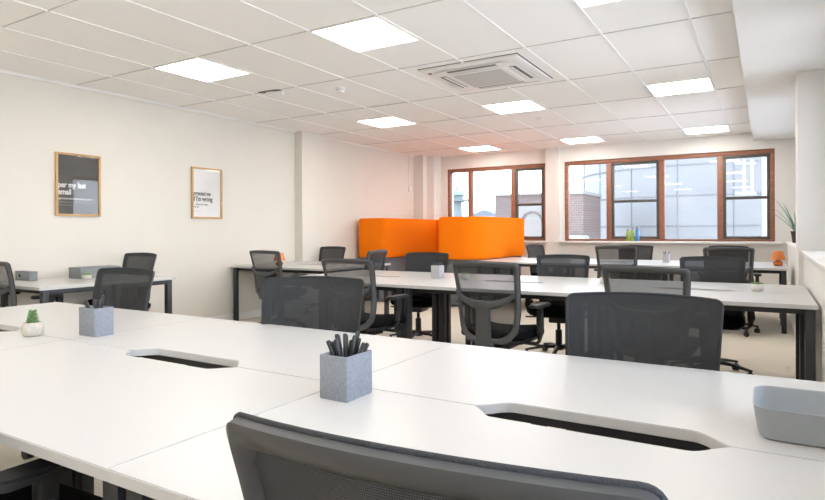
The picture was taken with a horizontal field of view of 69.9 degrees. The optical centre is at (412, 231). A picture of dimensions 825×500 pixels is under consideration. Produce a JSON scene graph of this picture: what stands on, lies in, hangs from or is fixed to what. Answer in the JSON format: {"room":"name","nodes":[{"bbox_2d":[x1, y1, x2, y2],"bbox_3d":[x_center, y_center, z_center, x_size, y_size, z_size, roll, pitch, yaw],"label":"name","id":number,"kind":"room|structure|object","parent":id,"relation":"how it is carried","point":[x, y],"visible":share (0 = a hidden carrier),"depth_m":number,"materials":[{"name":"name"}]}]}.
{"room":"open-plan office","nodes":[
{"label":"open-plan office","id":0,"kind":"room"},
{"bbox_2d":[0,73,413,317],"bbox_3d":[-3.282,-0.173,6.340,0.150,2.706,13.500,0,0,31],"label":"wall","id":1,"kind":"structure","parent":0,"point":[148,152],"depth_m":6.87,"materials":[{"name":"paint"}]},
{"bbox_2d":[55,151,100,216],"bbox_3d":[-3.389,-0.469,5.992,0.028,0.630,0.455,0,0,31],"label":"framed poster","id":2,"kind":"object","parent":1,"relation":"attached to","point":[77,190],"visible":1,"depth_m":5.99,"materials":[{"name":"black paper"}]},
{"bbox_2d":[191,166,222,218],"bbox_3d":[-2.563,-0.473,7.369,0.028,0.630,0.465,0,0,31],"label":"framed poster","id":3,"kind":"object","parent":1,"relation":"attached to","point":[206,183],"visible":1,"depth_m":7.37,"materials":[{"name":"white paper"}]},
{"bbox_2d":[0,70,413,156],"bbox_3d":[-3.331,-1.464,6.103,0.022,0.022,13.050,0,0,31],"label":"trim","id":4,"kind":"structure","parent":1,"relation":"attached to","point":[1,71],"depth_m":6.78,"materials":[{"name":"white paint"}]},
{"bbox_2d":[207,309,260,319],"bbox_3d":[-3.260,1.130,6.069,0.156,0.100,13.050,0,0,31],"label":"baseboard","id":5,"kind":"structure","parent":1,"relation":"attached to","point":[254,313],"depth_m":7.87,"materials":[{"name":"white paint"}]},
{"bbox_2d":[295,131,325,274],"bbox_3d":[-1.543,-0.156,8.959,0.140,2.656,0.540,0,0,31],"label":"column","id":6,"kind":"structure","parent":1,"relation":"attached to","point":[310,161],"depth_m":8.84,"materials":[{"name":"paint"}]},
{"bbox_2d":[413,155,440,219],"bbox_3d":[0.301,-0.166,11.800,0.380,2.656,0.450,0,0,31],"label":"column","id":7,"kind":"structure","parent":1,"relation":"attached to","point":[426,169],"depth_m":11.68,"materials":[{"name":"white paint"}]},
{"bbox_2d":[0,0,750,156],"bbox_3d":[-0.347,-1.520,4.664,6.920,0.060,13.950,0,0,31],"label":"ceiling","id":8,"kind":"structure","parent":0,"point":[450,26],"depth_m":5.14,"materials":[{"name":"tile"}]},
{"bbox_2d":[155,58,249,81],"bbox_3d":[-1.926,-1.477,5.428,0.592,0.010,0.592,0,0,31],"label":"recessed light","id":9,"kind":"object","parent":8,"relation":"in","point":[196,68],"visible":1,"depth_m":5.42,"materials":[{"name":"white plastic"}]},
{"bbox_2d":[258,89,283,96],"bbox_3d":[-1.494,-1.459,6.248,0.290,0.049,0.085,0,0,25],"label":"sensor","id":10,"kind":"object","parent":8,"relation":"attached to","point":[276,92],"visible":1,"depth_m":6.22,"materials":[{"name":"white plastic"}]},
{"bbox_2d":[311,16,418,51],"bbox_3d":[-0.352,-1.485,4.483,0.592,0.010,0.592,0,0,31],"label":"recessed light","id":11,"kind":"object","parent":8,"relation":"in","point":[371,33],"visible":1,"depth_m":4.46,"materials":[{"name":"white plastic"}]},
{"bbox_2d":[0,0,732,155],"bbox_3d":[-0.834,-1.485,4.869,5.530,0.007,13.500,0,0,31],"label":"ceiling grid","id":12,"kind":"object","parent":8,"relation":"attached to","point":[684,4],"depth_m":5.33,"materials":[{"name":"white metal"}]},
{"bbox_2d":[0,0,746,152],"bbox_3d":[-0.927,-1.485,4.484,5.810,0.007,12.252,0,0,31],"label":"trim","id":13,"kind":"structure","parent":8,"relation":"attached to","point":[77,0],"depth_m":5.43,"materials":[{"name":"white metal"}]},
{"bbox_2d":[356,116,415,127],"bbox_3d":[-0.352,-1.485,8.052,0.592,0.010,0.592,0,0,31],"label":"recessed light","id":14,"kind":"object","parent":8,"relation":"in","point":[391,121],"visible":1,"depth_m":8.05,"materials":[{"name":"white plastic"}]},
{"bbox_2d":[459,145,501,151],"bbox_3d":[1.221,-1.493,10.676,0.592,0.010,0.592,0,0,31],"label":"recessed light","id":15,"kind":"object","parent":8,"relation":"in","point":[478,148],"visible":1,"depth_m":10.64,"materials":[{"name":"white plastic"}]},
{"bbox_2d":[417,53,552,91],"bbox_3d":[0.710,-1.470,5.610,0.974,0.049,0.974,0,0,31],"label":"air conditioner","id":16,"kind":"object","parent":8,"relation":"attached to","point":[512,69],"visible":1,"depth_m":5.45,"materials":[{"name":"grey plastic"}]},
{"bbox_2d":[441,77,466,87],"bbox_3d":[0.414,-1.459,5.787,0.060,0.004,0.480,0,0,31],"label":"vent","id":17,"kind":"object","parent":16,"relation":"attached to","point":[448,79],"depth_m":5.77,"materials":[{"name":"grey"}]},
{"bbox_2d":[447,64,496,72],"bbox_3d":[0.533,-1.459,5.314,0.480,0.004,0.060,0,0,31],"label":"vent","id":18,"kind":"object","parent":16,"relation":"attached to","point":[481,66],"depth_m":5.30,"materials":[{"name":"grey plastic"}]},
{"bbox_2d":[449,67,523,87],"bbox_3d":[0.710,-1.457,5.610,0.570,0.010,0.570,0,0,31],"label":"grille","id":19,"kind":"object","parent":16,"relation":"attached to","point":[492,76],"depth_m":5.55,"materials":[{"name":"white plastic"}]},
{"bbox_2d":[479,81,524,88],"bbox_3d":[0.887,-1.461,5.906,0.480,0.004,0.060,0,0,31],"label":"vent","id":20,"kind":"object","parent":16,"relation":"attached to","point":[521,82],"depth_m":5.89,"materials":[{"name":"grey plastic"}]},
{"bbox_2d":[510,66,533,78],"bbox_3d":[1.006,-1.462,5.432,0.060,0.004,0.480,0,0,31],"label":"vent","id":21,"kind":"object","parent":16,"relation":"attached to","point":[521,71],"depth_m":5.43,"materials":[{"name":"grey plastic"}]},
{"bbox_2d":[481,99,544,113],"bbox_3d":[1.222,-1.493,7.108,0.592,0.010,0.592,0,0,31],"label":"recessed light","id":22,"kind":"object","parent":8,"relation":"in","point":[521,105],"visible":1,"depth_m":7.09,"materials":[{"name":"white plastic"}]},
{"bbox_2d":[559,136,603,143],"bbox_3d":[2.796,-1.501,9.732,0.592,0.010,0.592,0,0,31],"label":"recessed light","id":23,"kind":"object","parent":8,"relation":"in","point":[583,139],"visible":1,"depth_m":9.74,"materials":[{"name":"white plastic"}]},
{"bbox_2d":[574,0,620,7],"bbox_3d":[1.223,-1.493,3.539,0.592,0.010,0.592,0,0,31],"label":"recessed light","id":24,"kind":"object","parent":8,"relation":"in","point":[581,3],"visible":1,"depth_m":3.85,"materials":[{"name":"white plastic"}]},
{"bbox_2d":[645,77,713,96],"bbox_3d":[2.797,-1.501,6.163,0.592,0.010,0.592,0,0,31],"label":"recessed light","id":25,"kind":"object","parent":8,"relation":"in","point":[698,84],"visible":1,"depth_m":6.15,"materials":[{"name":"white plastic"}]},
{"bbox_2d":[682,125,729,134],"bbox_3d":[4.370,-1.509,8.788,0.592,0.010,0.592,0,0,31],"label":"recessed light","id":26,"kind":"object","parent":8,"relation":"in","point":[724,128],"visible":1,"depth_m":8.75,"materials":[{"name":"white plastic"}]},
{"bbox_2d":[0,298,795,496],"bbox_3d":[-0.346,1.216,4.642,7.220,0.100,14.000,0,0,31],"label":"floor","id":27,"kind":"structure","parent":0,"point":[769,352],"depth_m":6.08,"materials":[{"name":"carpet"}]},
{"bbox_2d":[0,261,62,307],"bbox_3d":[-3.268,0.706,4.962,0.644,0.948,0.650,0,0,25],"label":"office chair","id":28,"kind":"object","parent":27,"relation":"on","point":[10,290],"visible":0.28,"depth_m":4.67,"materials":[{"name":"black fabric"}]},
{"bbox_2d":[0,331,65,349],"bbox_3d":[-2.182,0.810,2.466,1.399,0.730,0.699,0,0,31],"label":"desk","id":29,"kind":"object","parent":27,"relation":"on","point":[8,339],"visible":0.3,"depth_m":2.39,"materials":[{"name":"white laminate"}]},
{"bbox_2d":[21,309,43,336],"bbox_3d":[-1.607,0.387,2.498,0.084,0.111,0.084,0,0,31],"label":"potted succulent","id":30,"kind":"object","parent":29,"relation":"on","point":[32,327],"visible":1,"depth_m":2.48,"materials":[{"name":"white ceramic"}]},
{"bbox_2d":[21,321,43,336],"bbox_3d":[-1.607,0.413,2.498,0.084,0.058,0.084,0,0,31],"label":"pot","id":31,"kind":"object","parent":30,"relation":"attached to","point":[28,328],"depth_m":2.47,"materials":[{"name":"ceramic"}]},
{"bbox_2d":[0,278,94,303],"bbox_3d":[-3.235,0.815,5.225,1.009,0.730,0.629,0,0,31],"label":"desk","id":32,"kind":"object","parent":27,"relation":"on","point":[45,287],"visible":0.45,"depth_m":4.98,"materials":[{"name":"white laminate"}]},
{"bbox_2d":[15,270,37,280],"bbox_3d":[-3.563,0.409,5.449,0.254,0.085,0.076,0,0,31],"label":"file box","id":33,"kind":"object","parent":32,"relation":"on","point":[23,275],"visible":0.99,"depth_m":5.40,"materials":[{"name":"grey"}]},
{"bbox_2d":[0,458,102,499],"bbox_3d":[-1.060,0.693,1.423,0.644,0.953,0.650,0,0,28],"label":"office chair","id":34,"kind":"object","parent":27,"relation":"on","point":[38,479],"visible":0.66,"depth_m":1.28,"materials":[{"name":"grey"}]},
{"bbox_2d":[21,267,154,459],"bbox_3d":[-1.846,0.697,3.320,0.644,0.953,0.650,0,0,28],"label":"office chair","id":35,"kind":"object","parent":27,"relation":"on","point":[129,288],"visible":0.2,"depth_m":3.57,"materials":[{"name":"grey fabric"}]},
{"bbox_2d":[0,302,205,487],"bbox_3d":[-1.822,0.808,3.066,1.399,0.730,0.699,0,0,31],"label":"desk","id":36,"kind":"object","parent":27,"relation":"on","point":[60,320],"visible":0.28,"depth_m":2.98,"materials":[{"name":"white laminate"}]},
{"bbox_2d":[79,306,113,336],"bbox_3d":[-1.347,0.382,2.518,0.115,0.118,0.085,0,0,31],"label":"pen cup","id":37,"kind":"object","parent":36,"relation":"on","point":[93,322],"visible":0.94,"depth_m":2.48,"materials":[{"name":"grey concrete"}]},
{"bbox_2d":[55,276,174,313],"bbox_3d":[-2.911,0.814,5.765,1.009,0.730,0.629,0,0,31],"label":"desk","id":38,"kind":"object","parent":27,"relation":"on","point":[158,280],"visible":0.16,"depth_m":5.72,"materials":[{"name":"white laminate"}]},
{"bbox_2d":[82,273,91,279],"bbox_3d":[-3.038,0.418,5.508,0.085,0.062,0.084,0,0,31],"label":"potted succulent","id":39,"kind":"object","parent":38,"relation":"on","point":[85,276],"visible":1,"depth_m":5.48,"materials":[{"name":"white ceramic"}]},
{"bbox_2d":[69,265,120,278],"bbox_3d":[-3.106,0.397,5.782,0.206,0.105,0.404,0,0,31],"label":"file box","id":40,"kind":"object","parent":38,"relation":"on","point":[74,272],"visible":0.62,"depth_m":5.64,"materials":[{"name":"grey"}]},
{"bbox_2d":[83,252,156,305],"bbox_3d":[-2.995,0.702,6.003,0.644,0.953,0.650,0,0,29],"label":"office chair","id":41,"kind":"object","parent":27,"relation":"on","point":[141,259],"visible":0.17,"depth_m":6.25,"materials":[{"name":"black fabric"}]},
{"bbox_2d":[0,340,319,499],"bbox_3d":[-0.982,0.804,1.746,1.399,0.730,0.699,0,0,31],"label":"desk","id":42,"kind":"object","parent":27,"relation":"on","point":[89,409],"visible":0.64,"depth_m":1.53,"materials":[{"name":"white laminate"}]},
{"bbox_2d":[69,318,451,493],"bbox_3d":[-0.622,0.802,2.346,1.399,0.730,0.699,0,0,31],"label":"desk","id":43,"kind":"object","parent":27,"relation":"on","point":[206,343],"visible":0.44,"depth_m":2.28,"materials":[{"name":"white laminate"}]},
{"bbox_2d":[249,250,306,322],"bbox_3d":[-1.577,0.695,7.098,0.644,0.953,0.650,0,0,34],"label":"office chair","id":44,"kind":"object","parent":27,"relation":"on","point":[261,274],"visible":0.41,"depth_m":6.86,"materials":[{"name":"black fabric"}]},
{"bbox_2d":[231,263,358,320],"bbox_3d":[-1.506,0.806,7.564,1.569,0.730,0.699,0,0,31],"label":"desk","id":45,"kind":"object","parent":27,"relation":"on","point":[292,268],"visible":0.35,"depth_m":7.61,"materials":[{"name":"white laminate"}]},
{"bbox_2d":[261,276,364,332],"bbox_3d":[-0.513,0.690,2.529,0.644,0.953,0.650,0,0,10],"label":"office chair","id":46,"kind":"object","parent":27,"relation":"on","point":[332,303],"visible":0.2,"depth_m":2.79,"materials":[{"name":"black fabric"}]},
{"bbox_2d":[273,261,390,313],"bbox_3d":[-1.146,0.805,8.164,1.569,0.730,0.699,0,0,31],"label":"desk","id":47,"kind":"object","parent":27,"relation":"on","point":[386,293],"visible":0.17,"depth_m":8.02,"materials":[{"name":"white laminate"}]},
{"bbox_2d":[319,246,345,260],"bbox_3d":[-1.341,0.699,8.673,0.644,0.944,0.650,0,0,34],"label":"office chair","id":48,"kind":"object","parent":27,"relation":"on","point":[326,252],"visible":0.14,"depth_m":8.93,"materials":[{"name":"black fabric"}]},
{"bbox_2d":[321,258,408,334],"bbox_3d":[-0.362,0.685,4.737,0.644,0.961,0.650,0,0,32],"label":"office chair","id":49,"kind":"object","parent":27,"relation":"on","point":[371,323],"visible":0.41,"depth_m":4.48,"materials":[{"name":"black plastic"}]},
{"bbox_2d":[304,274,438,341],"bbox_3d":[-0.515,0.802,5.454,1.399,0.730,0.699,0,0,31],"label":"desk","id":50,"kind":"object","parent":27,"relation":"on","point":[382,283],"visible":0.18,"depth_m":5.31,"materials":[{"name":"white laminate"}]},
{"bbox_2d":[364,249,387,299],"bbox_3d":[-0.648,0.691,7.024,0.650,0.953,0.644,0,0,22],"label":"office chair","id":51,"kind":"object","parent":27,"relation":"on","point":[378,257],"visible":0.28,"depth_m":6.90,"materials":[{"name":"black fabric"}]},
{"bbox_2d":[328,270,471,344],"bbox_3d":[-0.155,0.800,6.054,1.399,0.730,0.699,0,0,31],"label":"desk","id":52,"kind":"object","parent":27,"relation":"on","point":[378,273],"visible":0.11,"depth_m":5.95,"materials":[{"name":"white laminate"}]},
{"bbox_2d":[431,265,443,278],"bbox_3d":[0.232,0.374,5.459,0.085,0.118,0.100,0,0,31],"label":"pen cup","id":53,"kind":"object","parent":52,"relation":"on","point":[437,272],"visible":0.92,"depth_m":5.42,"materials":[{"name":"grey"}]},
{"bbox_2d":[389,252,448,337],"bbox_3d":[0.065,0.697,6.200,0.644,0.934,0.650,0,0,22],"label":"office chair","id":54,"kind":"object","parent":27,"relation":"on","point":[415,261],"visible":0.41,"depth_m":6.37,"materials":[{"name":"black fabric"}]},
{"bbox_2d":[359,216,523,305],"bbox_3d":[0.538,0.459,10.197,2.210,1.365,1.960,0,0,31],"label":"seating","id":55,"kind":"object","parent":27,"relation":"on","point":[464,238],"visible":0.46,"depth_m":9.73,"materials":[{"name":"orange fabric"}]},
{"bbox_2d":[226,412,667,499],"bbox_3d":[0.118,0.678,0.808,0.596,0.970,0.650,0,0,27],"label":"office chair","id":56,"kind":"object","parent":27,"relation":"on","point":[274,460],"visible":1,"depth_m":0.54,"materials":[{"name":"black plastic"}]},
{"bbox_2d":[106,389,824,499],"bbox_3d":[0.219,0.798,1.025,1.399,0.730,0.699,0,0,31],"label":"desk","id":57,"kind":"object","parent":27,"relation":"on","point":[202,467],"visible":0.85,"depth_m":1.14,"materials":[{"name":"white laminate"}]},
{"bbox_2d":[320,348,371,402],"bbox_3d":[-0.175,0.377,1.565,0.088,0.115,0.112,0,0,31],"label":"pen cup","id":58,"kind":"object","parent":57,"relation":"on","point":[342,379],"visible":0.92,"depth_m":1.52,"materials":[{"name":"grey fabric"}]},
{"bbox_2d":[326,340,336,355],"bbox_3d":[-0.198,0.359,1.571,0.064,0.140,0.014,0,0,7],"label":"pen","id":59,"kind":"object","parent":58,"relation":"in","point":[329,343],"visible":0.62,"depth_m":1.57,"materials":[{"name":"grey plastic"}]},
{"bbox_2d":[334,339,341,356],"bbox_3d":[-0.189,0.356,1.561,0.040,0.146,0.014,0,0,-13],"label":"pen","id":60,"kind":"object","parent":58,"relation":"in","point":[336,343],"visible":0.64,"depth_m":1.55,"materials":[{"name":"grey plastic"}]},
{"bbox_2d":[335,334,342,356],"bbox_3d":[-0.188,0.351,1.573,0.040,0.156,0.013,0,0,21],"label":"pen","id":61,"kind":"object","parent":58,"relation":"in","point":[337,336],"visible":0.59,"depth_m":1.57,"materials":[{"name":"grey plastic"}]},
{"bbox_2d":[343,333,347,356],"bbox_3d":[-0.176,0.350,1.565,0.014,0.158,0.012,-1,0,8],"label":"pen","id":62,"kind":"object","parent":58,"relation":"in","point":[345,336],"visible":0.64,"depth_m":1.56,"materials":[{"name":"grey plastic"}]},
{"bbox_2d":[349,335,356,355],"bbox_3d":[-0.164,0.352,1.562,0.036,0.154,0.014,0,0,8],"label":"pen","id":63,"kind":"object","parent":58,"relation":"in","point":[354,338],"visible":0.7,"depth_m":1.56,"materials":[{"name":"grey plastic"}]},
{"bbox_2d":[354,338,360,354],"bbox_3d":[-0.160,0.356,1.571,0.047,0.146,0.014,0,0,-11],"label":"pen","id":64,"kind":"object","parent":58,"relation":"in","point":[358,341],"visible":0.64,"depth_m":1.57,"materials":[{"name":"grey plastic"}]},
{"bbox_2d":[401,279,596,354],"bbox_3d":[0.685,0.796,4.734,1.399,0.730,0.699,0,0,31],"label":"desk","id":65,"kind":"object","parent":27,"relation":"on","point":[544,291],"visible":0.44,"depth_m":4.71,"materials":[{"name":"white laminate"}]},
{"bbox_2d":[452,261,550,348],"bbox_3d":[0.631,0.678,4.164,0.644,0.965,0.650,0,0,34],"label":"office chair","id":66,"kind":"object","parent":27,"relation":"on","point":[483,331],"visible":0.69,"depth_m":3.93,"materials":[{"name":"black fabric"}]},
{"bbox_2d":[477,259,539,301],"bbox_3d":[1.511,0.791,8.541,0.999,0.730,0.699,0,0,31],"label":"desk","id":67,"kind":"object","parent":27,"relation":"on","point":[522,263],"visible":0.11,"depth_m":8.35,"materials":[{"name":"white laminate"}]},
{"bbox_2d":[498,257,536,300],"bbox_3d":[1.871,0.790,9.141,0.999,0.730,0.699,0,0,31],"label":"desk","id":68,"kind":"object","parent":27,"relation":"on","point":[509,258],"visible":0.17,"depth_m":9.23,"materials":[{"name":"white laminate"}]},
{"bbox_2d":[443,274,612,345],"bbox_3d":[1.046,0.794,5.334,1.399,0.730,0.699,0,0,31],"label":"desk","id":69,"kind":"object","parent":27,"relation":"on","point":[524,279],"visible":0.16,"depth_m":5.35,"materials":[{"name":"white laminate"}]},
{"bbox_2d":[526,244,544,302],"bbox_3d":[2.189,0.684,9.463,0.650,0.939,0.644,0,0,44],"label":"office chair","id":70,"kind":"object","parent":27,"relation":"on","point":[533,250],"visible":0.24,"depth_m":9.62,"materials":[{"name":"black fabric"}]},
{"bbox_2d":[525,254,589,353],"bbox_3d":[1.346,0.690,5.431,0.644,0.934,0.650,0,0,23],"label":"office chair","id":71,"kind":"object","parent":27,"relation":"on","point":[552,265],"visible":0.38,"depth_m":5.61,"materials":[{"name":"black fabric"}]},
{"bbox_2d":[372,343,824,461],"bbox_3d":[0.579,0.796,1.626,1.399,0.730,0.699,0,0,31],"label":"desk","id":72,"kind":"object","parent":27,"relation":"on","point":[691,409],"visible":0.64,"depth_m":1.58,"materials":[{"name":"white laminate"}]},
{"bbox_2d":[752,385,824,447],"bbox_3d":[0.943,0.395,1.196,0.439,0.069,0.215,0,0,31],"label":"desk tray","id":73,"kind":"object","parent":72,"relation":"on","point":[792,415],"visible":1,"depth_m":1.22,"materials":[{"name":"grey plastic"}]},
{"bbox_2d":[594,245,646,279],"bbox_3d":[2.593,0.660,7.325,0.644,0.982,0.650,0,0,34],"label":"office chair","id":74,"kind":"object","parent":27,"relation":"on","point":[598,249],"visible":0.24,"depth_m":7.10,"materials":[{"name":"black fabric"}]},
{"bbox_2d":[589,261,659,279],"bbox_3d":[2.540,0.786,7.924,1.399,0.730,0.699,0,0,31],"label":"desk","id":75,"kind":"object","parent":27,"relation":"on","point":[593,264],"visible":0.09,"depth_m":7.68,"materials":[{"name":"white laminate"}]},
{"bbox_2d":[590,259,662,278],"bbox_3d":[2.900,0.784,8.524,1.399,0.730,0.699,0,0,31],"label":"desk","id":76,"kind":"object","parent":27,"relation":"on","point":[655,261],"visible":0.05,"depth_m":8.43,"materials":[{"name":"white laminate"}]},
{"bbox_2d":[533,292,723,450],"bbox_3d":[0.662,0.686,1.781,0.644,0.948,0.650,0,0,27],"label":"office chair","id":77,"kind":"object","parent":27,"relation":"on","point":[676,330],"visible":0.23,"depth_m":2.02,"materials":[{"name":"black fabric"}]},
{"bbox_2d":[619,245,654,279],"bbox_3d":[3.249,0.678,8.718,0.644,0.939,0.650,0,0,31],"label":"office chair","id":78,"kind":"object","parent":27,"relation":"on","point":[645,252],"visible":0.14,"depth_m":8.89,"materials":[{"name":"black fabric"}]},
{"bbox_2d":[602,266,690,295],"bbox_3d":[1.515,0.680,3.704,0.644,0.953,0.650,0,0,33],"label":"office chair","id":79,"kind":"object","parent":27,"relation":"on","point":[685,273],"visible":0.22,"depth_m":3.45,"materials":[{"name":"black fabric"}]},
{"bbox_2d":[576,285,817,380],"bbox_3d":[1.886,0.790,4.013,1.399,0.730,0.699,0,0,31],"label":"desk","id":80,"kind":"object","parent":27,"relation":"on","point":[804,305],"visible":0.56,"depth_m":3.60,"materials":[{"name":"white laminate"}]},
{"bbox_2d":[600,279,809,379],"bbox_3d":[2.246,0.788,4.614,1.399,0.730,0.699,0,0,31],"label":"desk","id":81,"kind":"object","parent":27,"relation":"on","point":[705,286],"visible":0.16,"depth_m":4.51,"materials":[{"name":"white laminate"}]},
{"bbox_2d":[750,281,763,290],"bbox_3d":[2.445,0.389,4.190,0.085,0.066,0.084,0,0,31],"label":"potted succulent","id":82,"kind":"object","parent":81,"relation":"on","point":[755,286],"visible":1,"depth_m":4.16,"materials":[{"name":"white ceramic"}]},
{"bbox_2d":[679,256,754,374],"bbox_3d":[2.417,0.682,4.786,0.644,0.939,0.650,0,0,29],"label":"office chair","id":83,"kind":"object","parent":27,"relation":"on","point":[719,269],"visible":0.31,"depth_m":4.95,"materials":[{"name":"black fabric"}]},
{"bbox_2d":[653,263,787,333],"bbox_3d":[3.741,0.780,7.204,1.399,0.730,0.699,0,0,31],"label":"desk","id":84,"kind":"object","parent":27,"relation":"on","point":[782,270],"visible":0.45,"depth_m":6.70,"materials":[{"name":"white laminate"}]},
{"bbox_2d":[770,251,785,265],"bbox_3d":[4.369,0.323,7.059,0.163,0.179,0.164,0,0,31],"label":"table lamp","id":85,"kind":"object","parent":84,"relation":"on","point":[777,256],"visible":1,"depth_m":7.01,"materials":[{"name":"orange glass"}]},
{"bbox_2d":[662,260,785,317],"bbox_3d":[4.101,0.778,7.804,1.399,0.730,0.699,0,0,31],"label":"desk","id":86,"kind":"object","parent":27,"relation":"on","point":[671,261],"visible":0.1,"depth_m":7.77,"materials":[{"name":"white laminate"}]},
{"bbox_2d":[663,254,669,262],"bbox_3d":[3.387,0.360,7.881,0.075,0.115,0.090,0,0,31],"label":"pen cup","id":87,"kind":"object","parent":86,"relation":"on","point":[666,257],"visible":1,"depth_m":7.84,"materials":[{"name":"grey"}]},
{"bbox_2d":[709,245,753,313],"bbox_3d":[4.292,0.671,8.046,0.644,0.944,0.650,0,0,31],"label":"office chair","id":88,"kind":"object","parent":27,"relation":"on","point":[740,252],"visible":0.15,"depth_m":8.26,"materials":[{"name":"black fabric"}]},
{"bbox_2d":[703,247,761,336],"bbox_3d":[3.581,0.658,6.686,0.644,0.977,0.650,0,0,29],"label":"office chair","id":89,"kind":"object","parent":27,"relation":"on","point":[724,251],"visible":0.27,"depth_m":6.41,"materials":[{"name":"black plastic"}]},
{"bbox_2d":[441,133,795,284],"bbox_3d":[3.169,-0.205,10.517,6.920,2.706,0.300,0,0,31],"label":"wall","id":90,"kind":"structure","parent":0,"point":[785,166],"depth_m":9.74,"materials":[{"name":"paint"}]},
{"bbox_2d":[448,163,545,240],"bbox_3d":[1.609,-0.534,11.378,2.040,1.420,0.106,0,0,31],"label":"window","id":91,"kind":"structure","parent":90,"relation":"in","point":[515,169],"depth_m":11.14,"materials":[{"name":"brown wood"}]},
{"bbox_2d":[545,147,559,254],"bbox_3d":[2.538,-0.177,10.680,0.250,2.656,0.070,0,0,31],"label":"column","id":92,"kind":"structure","parent":90,"relation":"attached to","point":[552,155],"depth_m":10.65,"materials":[{"name":"white paint"}]},
{"bbox_2d":[524,241,781,243],"bbox_3d":[3.099,0.186,10.339,5.720,0.035,0.160,0,0,31],"label":"trim","id":93,"kind":"structure","parent":90,"relation":"attached to","point":[672,242],"depth_m":9.56,"materials":[{"name":"white paint"}]},
{"bbox_2d":[565,148,774,241],"bbox_3d":[4.152,-0.547,9.854,3.230,1.420,0.106,0,0,31],"label":"window","id":94,"kind":"structure","parent":90,"relation":"in","point":[722,198],"depth_m":9.74,"materials":[{"name":"brown wood"}]},
{"bbox_2d":[730,0,751,133],"bbox_3d":[1.764,-1.490,3.310,0.023,0.023,13.500,0,0,31],"label":"trim","id":95,"kind":"structure","parent":90,"relation":"attached to","point":[731,2],"depth_m":4.91,"materials":[{"name":"white paint"}]},
{"bbox_2d":[732,0,824,140],"bbox_3d":[2.114,-1.460,3.100,0.790,0.166,13.500,0,0,31],"label":"ceiling beam","id":96,"kind":"structure","parent":90,"relation":"attached to","point":[778,39],"depth_m":4.56,"materials":[{"name":"white paint"}]},
{"bbox_2d":[789,314,795,357],"bbox_3d":[3.759,1.085,5.783,0.051,0.120,7.180,0,0,31],"label":"baseboard","id":97,"kind":"structure","parent":90,"relation":"attached to","point":[790,315],"depth_m":6.52,"materials":[{"name":"white paint"}]},
{"bbox_2d":[786,242,824,270],"bbox_3d":[3.923,0.179,5.694,0.370,0.030,7.200,0,0,31],"label":"trim","id":98,"kind":"structure","parent":90,"relation":"attached to","point":[816,257],"depth_m":4.14,"materials":[{"name":"white paint"}]},
{"bbox_2d":[766,203,795,242],"bbox_3d":[5.142,-0.149,8.075,0.326,0.614,0.443,0,0,-39],"label":"aloe","id":99,"kind":"object","parent":98,"relation":"on","point":[793,233],"visible":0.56,"depth_m":8.02,"materials":[{"name":"green plant"}]},
{"bbox_2d":[790,231,795,242],"bbox_3d":[5.208,0.078,8.013,0.136,0.160,0.136,0,0,31],"label":"pot","id":100,"kind":"object","parent":99,"relation":"attached to","point":[793,233],"depth_m":7.99,"materials":[{"name":"grey ceramic"}]},
{"bbox_2d":[788,245,824,381],"bbox_3d":[3.934,0.669,5.689,0.350,0.950,7.200,0,0,31],"label":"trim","id":101,"kind":"structure","parent":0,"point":[813,276],"depth_m":3.70,"materials":[{"name":"white paint"}]},
{"bbox_2d":[795,68,824,285],"bbox_3d":[3.632,-0.119,5.226,0.385,2.530,0.500,0,0,31],"label":"wall","id":102,"kind":"structure","parent":0,"point":[809,84],"depth_m":5.07,"materials":[{"name":"white paint"}]},
{"label":"outside","id":103,"kind":"structure","parent":0,"visible":0},
{"bbox_3d":[44.128,5.043,73.540,240.000,0.200,148.500,0,0,31],"label":"ground","id":104,"kind":"structure","parent":103,"visible":0},
{"bbox_2d":[454,186,467,216],"bbox_3d":[3.494,0.788,46.880,1.900,8.717,1.900,0,0,31],"label":"domed tower","id":105,"kind":"structure","parent":104,"relation":"on","point":[458,195],"depth_m":46.43,"materials":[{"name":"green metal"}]},
{"bbox_2d":[474,210,494,216],"bbox_3d":[10.147,1.309,70.877,3.878,7.608,8.000,0,0,31],"label":"gabled house","id":106,"kind":"structure","parent":104,"relation":"on","point":[487,213],"depth_m":67.43,"materials":[{"name":"grey"}]},
{"bbox_2d":[493,193,541,235],"bbox_3d":[7.181,1.550,33.583,3.371,7.156,5.220,0,0,31],"label":"brick building","id":107,"kind":"structure","parent":104,"relation":"on","point":[532,215],"depth_m":31.27,"materials":[{"name":"grey"}]},
{"bbox_2d":[569,191,601,238],"bbox_3d":[6.132,1.849,21.631,1.174,6.569,3.800,0,0,31],"label":"brick building","id":108,"kind":"structure","parent":104,"relation":"on","point":[584,205],"depth_m":21.10,"materials":[{"name":"grey"}]},
{"bbox_2d":[581,157,761,238],"bbox_3d":[13.819,-0.905,26.610,11.978,12.000,11.960,0,0,31],"label":"building","id":109,"kind":"structure","parent":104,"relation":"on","point":[690,184],"depth_m":22.04,"materials":[{"name":"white metal"}]},
{"bbox_2d":[735,157,766,235],"bbox_3d":[11.108,-0.892,19.222,1.068,12.000,0.304,0,0,31],"label":"rack","id":110,"kind":"object","parent":104,"relation":"on","point":[743,163],"visible":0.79,"depth_m":19.10,"materials":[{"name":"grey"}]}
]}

